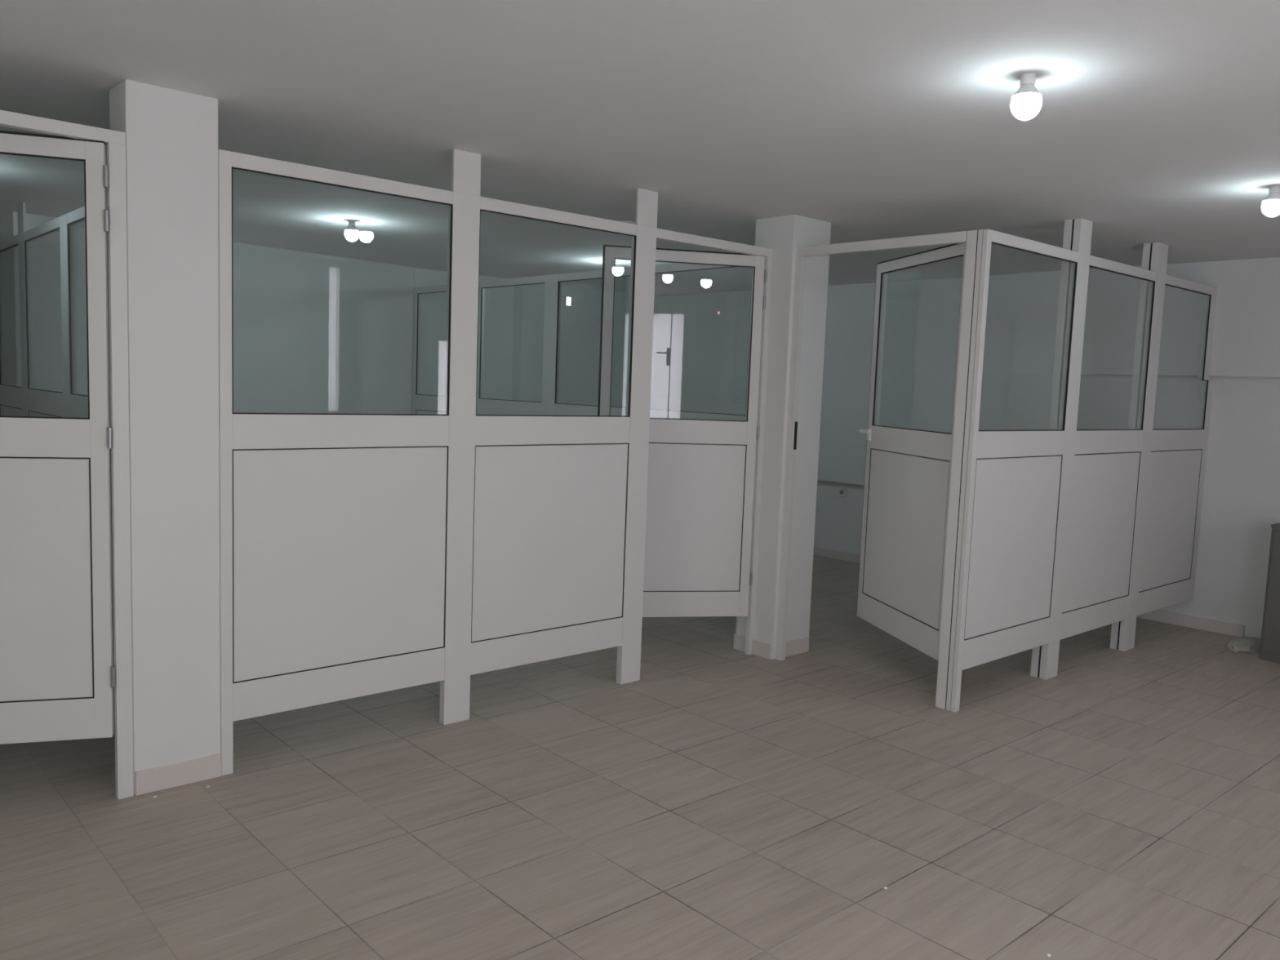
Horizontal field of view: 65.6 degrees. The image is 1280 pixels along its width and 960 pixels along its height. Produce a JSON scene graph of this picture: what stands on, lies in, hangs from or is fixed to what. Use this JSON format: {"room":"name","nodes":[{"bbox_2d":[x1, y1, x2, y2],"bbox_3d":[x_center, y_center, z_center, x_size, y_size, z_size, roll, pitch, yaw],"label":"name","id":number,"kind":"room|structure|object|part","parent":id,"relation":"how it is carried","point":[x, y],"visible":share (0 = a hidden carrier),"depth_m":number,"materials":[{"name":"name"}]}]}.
{"room":"empty office","nodes":[
{"label":"empty office","id":0,"kind":"room"},
{"bbox_2d":[109,79,221,795],"bbox_3d":[-1.657,-0.116,3.488,0.293,2.400,0.201,-3,7,-42],"label":"pillar","id":1,"kind":"structure","parent":0,"point":[171,135],"depth_m":3.41,"materials":[{"name":"paint"}]},
{"bbox_3d":[-1.636,1.044,3.530,0.287,0.085,0.014,-3,7,-42],"label":"baseboard","id":2,"kind":"part","parent":1,"relation":"part of","materials":[{"name":"tile"}]},
{"bbox_2d":[217,149,233,775],"bbox_3d":[-1.484,-0.030,3.551,0.042,2.230,0.038,-3,7,-42],"label":"post","id":3,"kind":"object","parent":1,"relation":"attached to","point":[224,157],"visible":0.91,"depth_m":3.53,"materials":[{"name":"white metal"}]},
{"bbox_2d":[0,211,656,413],"bbox_3d":[-3.522,-0.528,7.056,10.600,2.400,0.670,-3,7,-42],"label":"wall","id":4,"kind":"structure","parent":0,"point":[313,333],"depth_m":7.99,"materials":[{"name":"paint"}]},
{"bbox_2d":[564,296,570,306],"bbox_3d":[-0.693,-1.722,9.576,0.060,0.090,0.028,-3,7,-42],"label":"wall light","id":5,"kind":"object","parent":4,"relation":"attached to","point":[567,299],"visible":1,"depth_m":9.56,"materials":[{"name":"white plastic"}]},
{"bbox_2d":[566,297,570,305],"bbox_3d":[-0.686,-1.721,9.569,0.048,0.078,0.008,-3,7,-42],"label":"diffuser","id":6,"kind":"object","parent":5,"relation":"attached to","point":[568,299],"depth_m":9.56,"materials":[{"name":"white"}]},
{"bbox_2d":[0,555,1279,959],"bbox_3d":[-0.859,1.114,4.171,11.000,0.120,8.900,-3,7,-42],"label":"floor","id":7,"kind":"structure","parent":0,"point":[722,802],"depth_m":3.40,"materials":[{"name":"brown tile"}]},
{"bbox_2d":[0,273,3,384],"bbox_3d":[-4.211,-0.421,6.564,0.038,2.230,0.039,-3,7,-42],"label":"post","id":8,"kind":"object","parent":7,"relation":"on","point":[1,340],"visible":0.02,"depth_m":6.50,"materials":[{"name":"white metal"}]},
{"bbox_2d":[17,202,34,416],"bbox_3d":[-3.661,-0.426,5.950,0.038,2.399,0.160,-3,7,-42],"label":"post","id":9,"kind":"object","parent":7,"relation":"on","point":[20,207],"visible":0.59,"depth_m":5.86,"materials":[{"name":"white metal"}]},
{"bbox_2d":[0,234,22,416],"bbox_3d":[-3.954,-0.482,6.274,0.036,2.034,0.720,-3,7,-42],"label":"screen","id":10,"kind":"object","parent":9,"relation":"attached to","point":[11,397],"visible":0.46,"depth_m":6.22,"materials":[{"name":"white metal"}]},
{"bbox_3d":[-3.917,-1.468,6.180,0.036,0.051,0.720,-3,7,-42],"label":"rail","id":11,"kind":"part","parent":10,"relation":"part of","materials":[{"name":"white metal"}]},
{"bbox_3d":[-3.952,-0.527,6.270,0.036,0.126,0.720,-3,7,-42],"label":"rail","id":12,"kind":"part","parent":10,"relation":"part of","materials":[{"name":"white metal"}]},
{"bbox_3d":[-3.973,-0.037,6.314,0.020,0.877,0.720,-3,7,-42],"label":"panel","id":13,"kind":"part","parent":10,"relation":"part of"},
{"bbox_3d":[-3.630,-1.535,5.835,0.012,0.169,0.160,-3,7,-42],"label":"plate","id":14,"kind":"part","parent":9,"relation":"part of","materials":[{"name":"white metal"}]},
{"bbox_2d":[23,217,63,417],"bbox_3d":[-3.310,-0.390,5.561,0.036,2.034,0.890,-3,7,-42],"label":"screen","id":15,"kind":"object","parent":9,"relation":"attached to","point":[41,402],"visible":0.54,"depth_m":5.57,"materials":[{"name":"white metal"}]},
{"bbox_3d":[-3.274,-1.376,5.466,0.036,0.051,0.890,-3,7,-42],"label":"rail","id":16,"kind":"part","parent":15,"relation":"part of","materials":[{"name":"white metal"}]},
{"bbox_3d":[-3.330,0.055,5.601,0.020,0.877,0.890,-3,7,-42],"label":"panel","id":17,"kind":"part","parent":15,"relation":"part of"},
{"bbox_3d":[-3.309,-0.434,5.557,0.036,0.126,0.890,-3,7,-42],"label":"rail","id":18,"kind":"part","parent":15,"relation":"part of","materials":[{"name":"white metal"}]},
{"bbox_2d":[59,213,77,417],"bbox_3d":[-2.968,-0.242,5.185,0.038,2.230,0.150,-3,7,-42],"label":"post","id":19,"kind":"object","parent":7,"relation":"on","point":[63,219],"visible":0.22,"depth_m":5.09,"materials":[{"name":"white metal"}]},
{"bbox_2d":[66,205,113,629],"bbox_3d":[-2.620,-0.290,4.796,0.036,2.034,0.880,-3,7,-42],"label":"screen","id":20,"kind":"object","parent":19,"relation":"attached to","point":[78,402],"visible":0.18,"depth_m":4.99,"materials":[{"name":"white metal"}]},
{"bbox_3d":[-2.584,-1.277,4.701,0.036,0.051,0.880,-3,7,-42],"label":"rail","id":21,"kind":"part","parent":20,"relation":"part of","materials":[{"name":"white metal"}]},
{"bbox_3d":[-2.619,-0.335,4.791,0.036,0.126,0.880,-3,7,-42],"label":"rail","id":22,"kind":"part","parent":20,"relation":"part of","materials":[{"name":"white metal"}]},
{"bbox_3d":[-2.640,0.154,4.836,0.020,0.877,0.880,-3,7,-42],"label":"panel","id":23,"kind":"part","parent":20,"relation":"part of","materials":[{"name":"white"}]},
{"bbox_2d":[412,287,421,413],"bbox_3d":[-1.943,-0.532,8.588,0.038,2.230,0.070,-3,7,-42],"label":"post","id":24,"kind":"object","parent":7,"relation":"on","point":[415,308],"visible":0.44,"depth_m":8.51,"materials":[{"name":"white metal"}]},
{"bbox_2d":[439,148,480,724],"bbox_3d":[-0.759,-0.150,4.189,0.128,2.399,0.038,-3,7,-42],"label":"post","id":25,"kind":"object","parent":7,"relation":"on","point":[455,689],"visible":0.98,"depth_m":4.17,"materials":[{"name":"white metal"}]},
{"bbox_2d":[231,151,453,721],"bbox_3d":[-1.136,-0.145,3.851,0.884,2.034,0.036,-3,7,-42],"label":"screen","id":26,"kind":"object","parent":25,"relation":"attached to","point":[340,521],"visible":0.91,"depth_m":3.84,"materials":[{"name":"white metal"}]},
{"bbox_3d":[-1.171,0.796,3.941,0.884,0.142,0.036,-3,7,-42],"label":"rail","id":27,"kind":"part","parent":26,"relation":"part of","materials":[{"name":"white metal"}]},
{"bbox_3d":[-1.135,-0.190,3.846,0.884,0.126,0.036,-3,7,-42],"label":"rail","id":28,"kind":"part","parent":26,"relation":"part of","materials":[{"name":"white metal"}]},
{"bbox_3d":[-1.150,0.300,3.890,0.884,0.877,0.020,-3,7,-42],"label":"panel","id":29,"kind":"part","parent":26,"relation":"part of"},
{"bbox_3d":[-1.100,-1.131,3.756,0.884,0.051,0.036,-3,7,-42],"label":"rail","id":30,"kind":"part","parent":26,"relation":"part of","materials":[{"name":"white metal"}]},
{"bbox_3d":[-0.710,-1.258,4.073,0.128,0.169,0.012,-3,7,-42],"label":"plate","id":31,"kind":"part","parent":25,"relation":"part of","materials":[{"name":"white metal"}]},
{"bbox_2d":[470,196,636,675],"bbox_3d":[-0.387,-0.182,4.521,0.871,2.034,0.036,-3,7,-42],"label":"screen","id":32,"kind":"object","parent":25,"relation":"attached to","point":[550,503],"visible":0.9,"depth_m":4.52,"materials":[{"name":"white metal"}]},
{"bbox_3d":[-0.422,0.759,4.611,0.871,0.142,0.036,-3,7,-42],"label":"rail","id":33,"kind":"part","parent":32,"relation":"part of","materials":[{"name":"white metal"}]},
{"bbox_3d":[-0.401,0.263,4.561,0.871,0.877,0.020,-3,7,-42],"label":"panel","id":34,"kind":"part","parent":32,"relation":"part of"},
{"bbox_3d":[-0.386,-0.227,4.517,0.871,0.126,0.036,-3,7,-42],"label":"rail","id":35,"kind":"part","parent":32,"relation":"part of","materials":[{"name":"white metal"}]},
{"bbox_3d":[-0.351,-1.168,4.426,0.871,0.051,0.036,-3,7,-42],"label":"rail","id":36,"kind":"part","parent":32,"relation":"part of","materials":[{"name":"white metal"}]},
{"bbox_2d":[475,281,484,414],"bbox_3d":[-1.303,-0.440,7.878,0.038,2.230,0.130,-3,7,-42],"label":"post","id":37,"kind":"object","parent":7,"relation":"on","point":[480,282],"visible":0.22,"depth_m":7.77,"materials":[{"name":"white metal"}]},
{"bbox_2d":[415,284,447,414],"bbox_3d":[-1.629,-0.585,8.235,0.036,2.034,0.860,-3,7,-42],"label":"screen","id":38,"kind":"object","parent":37,"relation":"attached to","point":[424,404],"visible":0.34,"depth_m":8.36,"materials":[{"name":"white metal"}]},
{"bbox_3d":[-1.627,-0.629,8.231,0.036,0.126,0.860,-3,7,-42],"label":"rail","id":39,"kind":"part","parent":38,"relation":"part of","materials":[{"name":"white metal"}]},
{"bbox_3d":[-1.648,-0.140,8.275,0.020,0.877,0.860,-3,7,-42],"label":"panel","id":40,"kind":"part","parent":38,"relation":"part of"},
{"bbox_3d":[-1.592,-1.571,8.141,0.036,0.051,0.860,-3,7,-42],"label":"rail","id":41,"kind":"part","parent":38,"relation":"part of","materials":[{"name":"white metal"}]},
{"bbox_2d":[541,274,561,415],"bbox_3d":[-0.655,-0.347,7.159,0.038,2.230,0.155,-3,7,-42],"label":"post","id":42,"kind":"object","parent":7,"relation":"on","point":[551,282],"visible":0.44,"depth_m":7.08,"materials":[{"name":"white metal"}]},
{"bbox_2d":[478,275,545,415],"bbox_3d":[-0.979,-0.491,7.515,0.036,2.034,0.830,-3,7,-42],"label":"screen","id":43,"kind":"object","parent":42,"relation":"attached to","point":[486,406],"visible":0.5,"depth_m":7.49,"materials":[{"name":"white metal"}]},
{"bbox_3d":[-0.977,-0.536,7.510,0.036,0.126,0.830,-3,7,-42],"label":"rail","id":44,"kind":"part","parent":43,"relation":"part of","materials":[{"name":"white metal"}]},
{"bbox_3d":[-0.942,-1.478,7.420,0.036,0.051,0.830,-3,7,-42],"label":"rail","id":45,"kind":"part","parent":43,"relation":"part of","materials":[{"name":"white metal"}]},
{"bbox_2d":[554,266,631,416],"bbox_3d":[-0.321,-0.397,6.785,0.036,2.034,0.835,-3,7,-42],"label":"screen","id":46,"kind":"object","parent":42,"relation":"attached to","point":[560,409],"visible":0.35,"depth_m":6.83,"materials":[{"name":"white metal"}]},
{"bbox_3d":[-0.319,-0.442,6.780,0.036,0.126,0.835,-3,7,-42],"label":"rail","id":47,"kind":"part","parent":46,"relation":"part of","materials":[{"name":"white metal"}]},
{"bbox_3d":[-0.284,-1.383,6.690,0.036,0.051,0.835,-3,7,-42],"label":"rail","id":48,"kind":"part","parent":46,"relation":"part of","materials":[{"name":"white metal"}]},
{"bbox_2d":[616,187,657,684],"bbox_3d":[-0.016,-0.187,4.854,0.127,2.399,0.038,-3,7,-42],"label":"post","id":49,"kind":"object","parent":7,"relation":"on","point":[628,655],"visible":1,"depth_m":4.83,"materials":[{"name":"white metal"}]},
{"bbox_3d":[0.033,-1.294,4.738,0.127,0.169,0.012,-3,7,-42],"label":"plate","id":50,"kind":"part","parent":49,"relation":"part of","materials":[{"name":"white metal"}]},
{"bbox_2d":[649,273,657,408],"bbox_3d":[0.004,-0.252,6.429,0.038,2.230,0.150,-3,7,-42],"label":"post","id":51,"kind":"object","parent":7,"relation":"on","point":[655,273],"visible":0.09,"depth_m":6.32,"materials":[{"name":"white metal"}]},
{"bbox_2d":[649,262,752,420],"bbox_3d":[0.338,-0.302,6.054,0.036,2.034,0.840,-3,7,-42],"label":"screen","id":52,"kind":"object","parent":51,"relation":"attached to","point":[672,267],"visible":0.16,"depth_m":6.05,"materials":[{"name":"white metal"}]},
{"bbox_3d":[0.374,-1.289,5.960,0.036,0.051,0.840,-3,7,-42],"label":"rail","id":53,"kind":"part","parent":52,"relation":"part of","materials":[{"name":"white metal"}]},
{"bbox_3d":[0.339,-0.347,6.050,0.036,0.126,0.840,-3,7,-42],"label":"rail","id":54,"kind":"part","parent":52,"relation":"part of","materials":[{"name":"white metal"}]},
{"bbox_2d":[597,228,773,654],"bbox_3d":[0.202,-0.141,5.349,0.853,2.230,0.498,-3,7,-42],"label":"glazed doorset","id":55,"kind":"object","parent":7,"relation":"on","point":[704,476],"visible":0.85,"depth_m":5.39,"materials":[{"name":"white metal"}]},
{"bbox_3d":[0.190,0.204,5.386,0.761,0.831,0.020,1,6,-11],"label":"panel","id":56,"kind":"part","parent":55,"relation":"part of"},
{"bbox_3d":[0.385,-1.208,5.085,0.853,0.044,0.036,-3,7,-42],"label":"head rail","id":57,"kind":"part","parent":55,"relation":"part of","materials":[{"name":"white metal"}]},
{"bbox_2d":[735,273,752,633],"bbox_3d":[0.655,-0.159,5.706,0.038,2.230,0.126,-3,7,-42],"label":"post","id":58,"kind":"object","parent":7,"relation":"on","point":[752,273],"visible":0.02,"depth_m":5.69,"materials":[{"name":"white metal"}]},
{"bbox_2d":[935,228,992,712],"bbox_3d":[1.499,-0.023,4.614,0.041,2.230,0.104,-3,7,-42],"label":"post","id":59,"kind":"object","parent":7,"relation":"on","point":[978,248],"visible":1,"depth_m":4.59,"materials":[{"name":"white metal"}]},
{"bbox_2d":[775,231,967,661],"bbox_3d":[1.342,-0.084,5.187,0.574,2.230,1.025,-3,7,-42],"label":"glazed doorset","id":60,"kind":"object","parent":59,"relation":"attached to","point":[908,471],"visible":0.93,"depth_m":5.19,"materials":[{"name":"white metal"}]},
{"bbox_3d":[0.837,-0.238,5.348,0.022,0.150,0.002,-3,7,-42],"label":"strike plate","id":61,"kind":"part","parent":60,"relation":"part of","materials":[{"name":"black metal"}]},
{"bbox_3d":[1.258,-0.267,5.486,0.055,0.018,0.115,1,6,-12],"label":"handle lever","id":62,"kind":"part","parent":60,"relation":"part of","materials":[{"name":"white metal"}]},
{"bbox_3d":[1.274,-0.255,5.528,0.014,0.072,0.036,1,6,-12],"label":"handle plate","id":63,"kind":"part","parent":60,"relation":"part of","materials":[{"name":"white metal"}]},
{"bbox_3d":[1.171,-1.161,4.916,0.036,0.048,0.993,-3,7,-42],"label":"head rail","id":64,"kind":"part","parent":60,"relation":"part of","materials":[{"name":"white metal"}]},
{"bbox_3d":[1.370,0.274,5.150,0.020,0.839,0.859,1,6,-12],"label":"panel","id":65,"kind":"part","parent":60,"relation":"part of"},
{"bbox_3d":[1.393,-0.158,5.109,0.042,1.973,0.963,1,6,-12],"label":"door","id":66,"kind":"part","parent":60,"relation":"part of","materials":[{"name":"white metal"}]},
{"bbox_2d":[961,230,1078,670],"bbox_3d":[1.862,-0.134,4.880,0.862,2.034,0.036,-3,7,-42],"label":"screen","id":67,"kind":"object","parent":59,"relation":"attached to","point":[1018,473],"visible":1,"depth_m":4.89,"materials":[{"name":"white metal"}]},
{"bbox_3d":[1.827,0.807,4.971,0.862,0.142,0.036,-3,7,-42],"label":"rail","id":68,"kind":"part","parent":67,"relation":"part of","materials":[{"name":"white metal"}]},
{"bbox_3d":[1.848,0.311,4.920,0.862,0.877,0.020,-3,7,-42],"label":"panel","id":69,"kind":"part","parent":67,"relation":"part of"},
{"bbox_3d":[1.863,-0.178,4.876,0.862,0.126,0.036,-3,7,-42],"label":"rail","id":70,"kind":"part","parent":67,"relation":"part of","materials":[{"name":"white metal"}]},
{"bbox_3d":[1.898,-1.120,4.785,0.862,0.051,0.036,-3,7,-42],"label":"rail","id":71,"kind":"part","parent":67,"relation":"part of","materials":[{"name":"white metal"}]},
{"bbox_2d":[1030,217,1093,679],"bbox_3d":[2.214,-0.141,5.230,0.130,2.399,0.088,-3,7,-42],"label":"post","id":72,"kind":"object","parent":7,"relation":"on","point":[1077,233],"visible":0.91,"depth_m":5.16,"materials":[{"name":"white metal"}]},
{"bbox_2d":[1059,255,1156,639],"bbox_3d":[2.601,-0.170,5.542,0.864,2.034,0.036,-3,7,-42],"label":"screen","id":73,"kind":"object","parent":72,"relation":"attached to","point":[1106,464],"visible":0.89,"depth_m":5.55,"materials":[{"name":"white metal"}]},
{"bbox_3d":[2.566,0.771,5.633,0.864,0.142,0.036,-3,7,-42],"label":"rail","id":74,"kind":"part","parent":73,"relation":"part of","materials":[{"name":"white metal"}]},
{"bbox_3d":[2.587,0.275,5.582,0.864,0.877,0.020,-3,7,-42],"label":"panel","id":75,"kind":"part","parent":73,"relation":"part of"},
{"bbox_3d":[2.603,-0.215,5.538,0.864,0.126,0.036,-3,7,-42],"label":"rail","id":76,"kind":"part","parent":73,"relation":"part of","materials":[{"name":"white metal"}]},
{"bbox_3d":[2.637,-1.156,5.447,0.864,0.051,0.036,-3,7,-42],"label":"rail","id":77,"kind":"part","parent":73,"relation":"part of","materials":[{"name":"white metal"}]},
{"bbox_2d":[1109,242,1168,651],"bbox_3d":[2.958,-0.177,5.895,0.138,2.399,0.088,-3,7,-42],"label":"post","id":78,"kind":"object","parent":7,"relation":"on","point":[1154,258],"visible":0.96,"depth_m":5.83,"materials":[{"name":"white metal"}]},
{"bbox_2d":[1136,275,1217,616],"bbox_3d":[3.368,-0.208,6.229,0.921,2.034,0.036,-3,7,-42],"label":"screen","id":79,"kind":"object","parent":78,"relation":"attached to","point":[1178,457],"visible":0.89,"depth_m":6.28,"materials":[{"name":"white metal"}]},
{"bbox_3d":[3.334,0.733,6.319,0.921,0.142,0.036,-3,7,-42],"label":"rail","id":80,"kind":"part","parent":79,"relation":"part of","materials":[{"name":"white metal"}]},
{"bbox_3d":[3.326,0.238,6.243,0.843,0.877,0.020,-3,7,-42],"label":"panel","id":81,"kind":"part","parent":79,"relation":"part of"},
{"bbox_3d":[3.370,-0.252,6.225,0.921,0.126,0.036,-3,7,-42],"label":"rail","id":82,"kind":"part","parent":79,"relation":"part of","materials":[{"name":"white metal"}]},
{"bbox_3d":[3.375,-1.192,6.108,0.842,0.051,0.036,-3,7,-42],"label":"rail","id":83,"kind":"part","parent":79,"relation":"part of","materials":[{"name":"white metal"}]},
{"bbox_2d":[1226,636,1260,653],"bbox_3d":[3.761,1.008,6.141,0.430,0.052,0.209,-3,7,-42],"label":"heap","id":84,"kind":"object","parent":7,"relation":"on","point":[1244,644],"visible":0.77,"depth_m":6.06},
{"bbox_2d":[1258,522,1279,662],"bbox_3d":[4.166,0.698,5.610,0.482,0.802,1.004,-3,7,-42],"label":"base cabinet","id":85,"kind":"object","parent":7,"relation":"on","point":[1269,651],"visible":1,"depth_m":5.79,"materials":[{"name":"grey laminate"}]},
{"bbox_2d":[0,0,1279,296],"bbox_3d":[-0.766,-1.399,3.930,11.000,0.168,8.900,-3,7,-42],"label":"ceiling","id":86,"kind":"structure","parent":0,"point":[1157,121],"depth_m":3.40,"materials":[{"name":"paint"}]},
{"bbox_2d":[344,219,359,241],"bbox_3d":[-1.741,-1.504,6.006,0.085,0.124,0.085,-3,7,-42],"label":"ceiling lamp","id":87,"kind":"object","parent":86,"relation":"hanging from","point":[351,233],"visible":1,"depth_m":5.98,"materials":[{"name":"white glass"}]},
{"bbox_3d":[-1.742,-1.474,6.009,0.085,0.065,0.085,-3,7,-42],"label":"bulb","id":88,"kind":"part","parent":87,"relation":"part of","materials":[{"name":"white glass"}]},
{"bbox_2d":[1010,72,1042,119],"bbox_3d":[1.108,-1.096,2.848,0.085,0.124,0.085,-3,7,-42],"label":"ceiling lamp","id":89,"kind":"object","parent":86,"relation":"hanging from","point":[1026,102],"visible":1,"depth_m":2.82,"materials":[{"name":"white glass"}]},
{"bbox_3d":[1.107,-1.066,2.851,0.085,0.065,0.085,-3,7,-42],"label":"bulb","id":90,"kind":"part","parent":89,"relation":"part of","materials":[{"name":"white glass"}]},
{"bbox_2d":[1261,185,1279,217],"bbox_3d":[2.651,-1.165,4.160,0.085,0.124,0.085,-3,7,-42],"label":"ceiling lamp","id":91,"kind":"object","parent":86,"relation":"hanging from","point":[1270,206],"visible":1,"depth_m":4.14,"materials":[{"name":"white glass"}]},
{"bbox_3d":[2.650,-1.135,4.163,0.085,0.065,0.085,-3,7,-42],"label":"bulb","id":92,"kind":"part","parent":91,"relation":"part of","materials":[{"name":"white glass"}]},
{"bbox_2d":[733,214,831,659],"bbox_3d":[0.798,-0.225,5.556,0.333,2.400,0.293,-3,7,-42],"label":"pillar","id":93,"kind":"structure","parent":0,"point":[784,234],"depth_m":5.44,"materials":[{"name":"paint"}]},
{"bbox_3d":[0.755,0.927,5.667,0.333,0.085,0.293,-3,7,-42],"label":"baseboard","id":94,"kind":"part","parent":93,"relation":"part of","materials":[{"name":"tile"}]},
{"bbox_2d":[652,257,1279,639],"bbox_3d":[3.040,-0.329,7.500,0.450,2.400,8.500,-3,7,-42],"label":"wall","id":95,"kind":"structure","parent":0,"point":[700,360],"depth_m":7.25,"materials":[{"name":"paint"}]},
{"bbox_2d":[716,307,723,317],"bbox_3d":[0.774,-1.626,9.671,0.036,0.090,0.060,-3,7,-42],"label":"detector","id":96,"kind":"object","parent":95,"relation":"attached to","point":[719,311],"visible":1,"depth_m":9.66,"materials":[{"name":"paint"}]},
{"bbox_2d":[838,487,846,497],"bbox_3d":[1.781,0.107,8.761,0.016,0.080,0.080,-3,7,-42],"label":"wall socket","id":97,"kind":"object","parent":95,"relation":"attached to","point":[842,491],"visible":1,"depth_m":8.75,"materials":[{"name":"white plastic"}]},
{"bbox_2d":[813,546,1244,637],"bbox_3d":[2.017,0.705,8.500,0.058,0.078,5.655,-3,7,-42],"label":"baseboard","id":98,"kind":"structure","parent":95,"relation":"attached to","point":[1190,621],"depth_m":6.68,"materials":[{"name":"tile"}]},
{"bbox_3d":[-3.658,-0.009,1.611,3.100,2.400,0.060,-3,7,-42],"label":"wall partition","id":99,"kind":"structure","parent":0,"visible":0},
{"bbox_2d":[0,110,133,799],"bbox_3d":[-2.225,-0.016,3.120,1.047,2.230,0.413,-3,7,-42],"label":"glazed doorset","id":100,"kind":"object","parent":99,"relation":"attached to","point":[66,674],"visible":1,"depth_m":3.27,"materials":[{"name":"white metal"}]},
{"bbox_3d":[-2.183,0.327,3.204,0.753,0.831,0.020,0,6,-17],"label":"panel","id":101,"kind":"part","parent":100,"relation":"part of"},
{"bbox_3d":[-2.069,-1.089,2.887,1.047,0.040,0.036,-3,7,-42],"label":"head rail","id":102,"kind":"part","parent":100,"relation":"part of","materials":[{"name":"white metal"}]}
]}

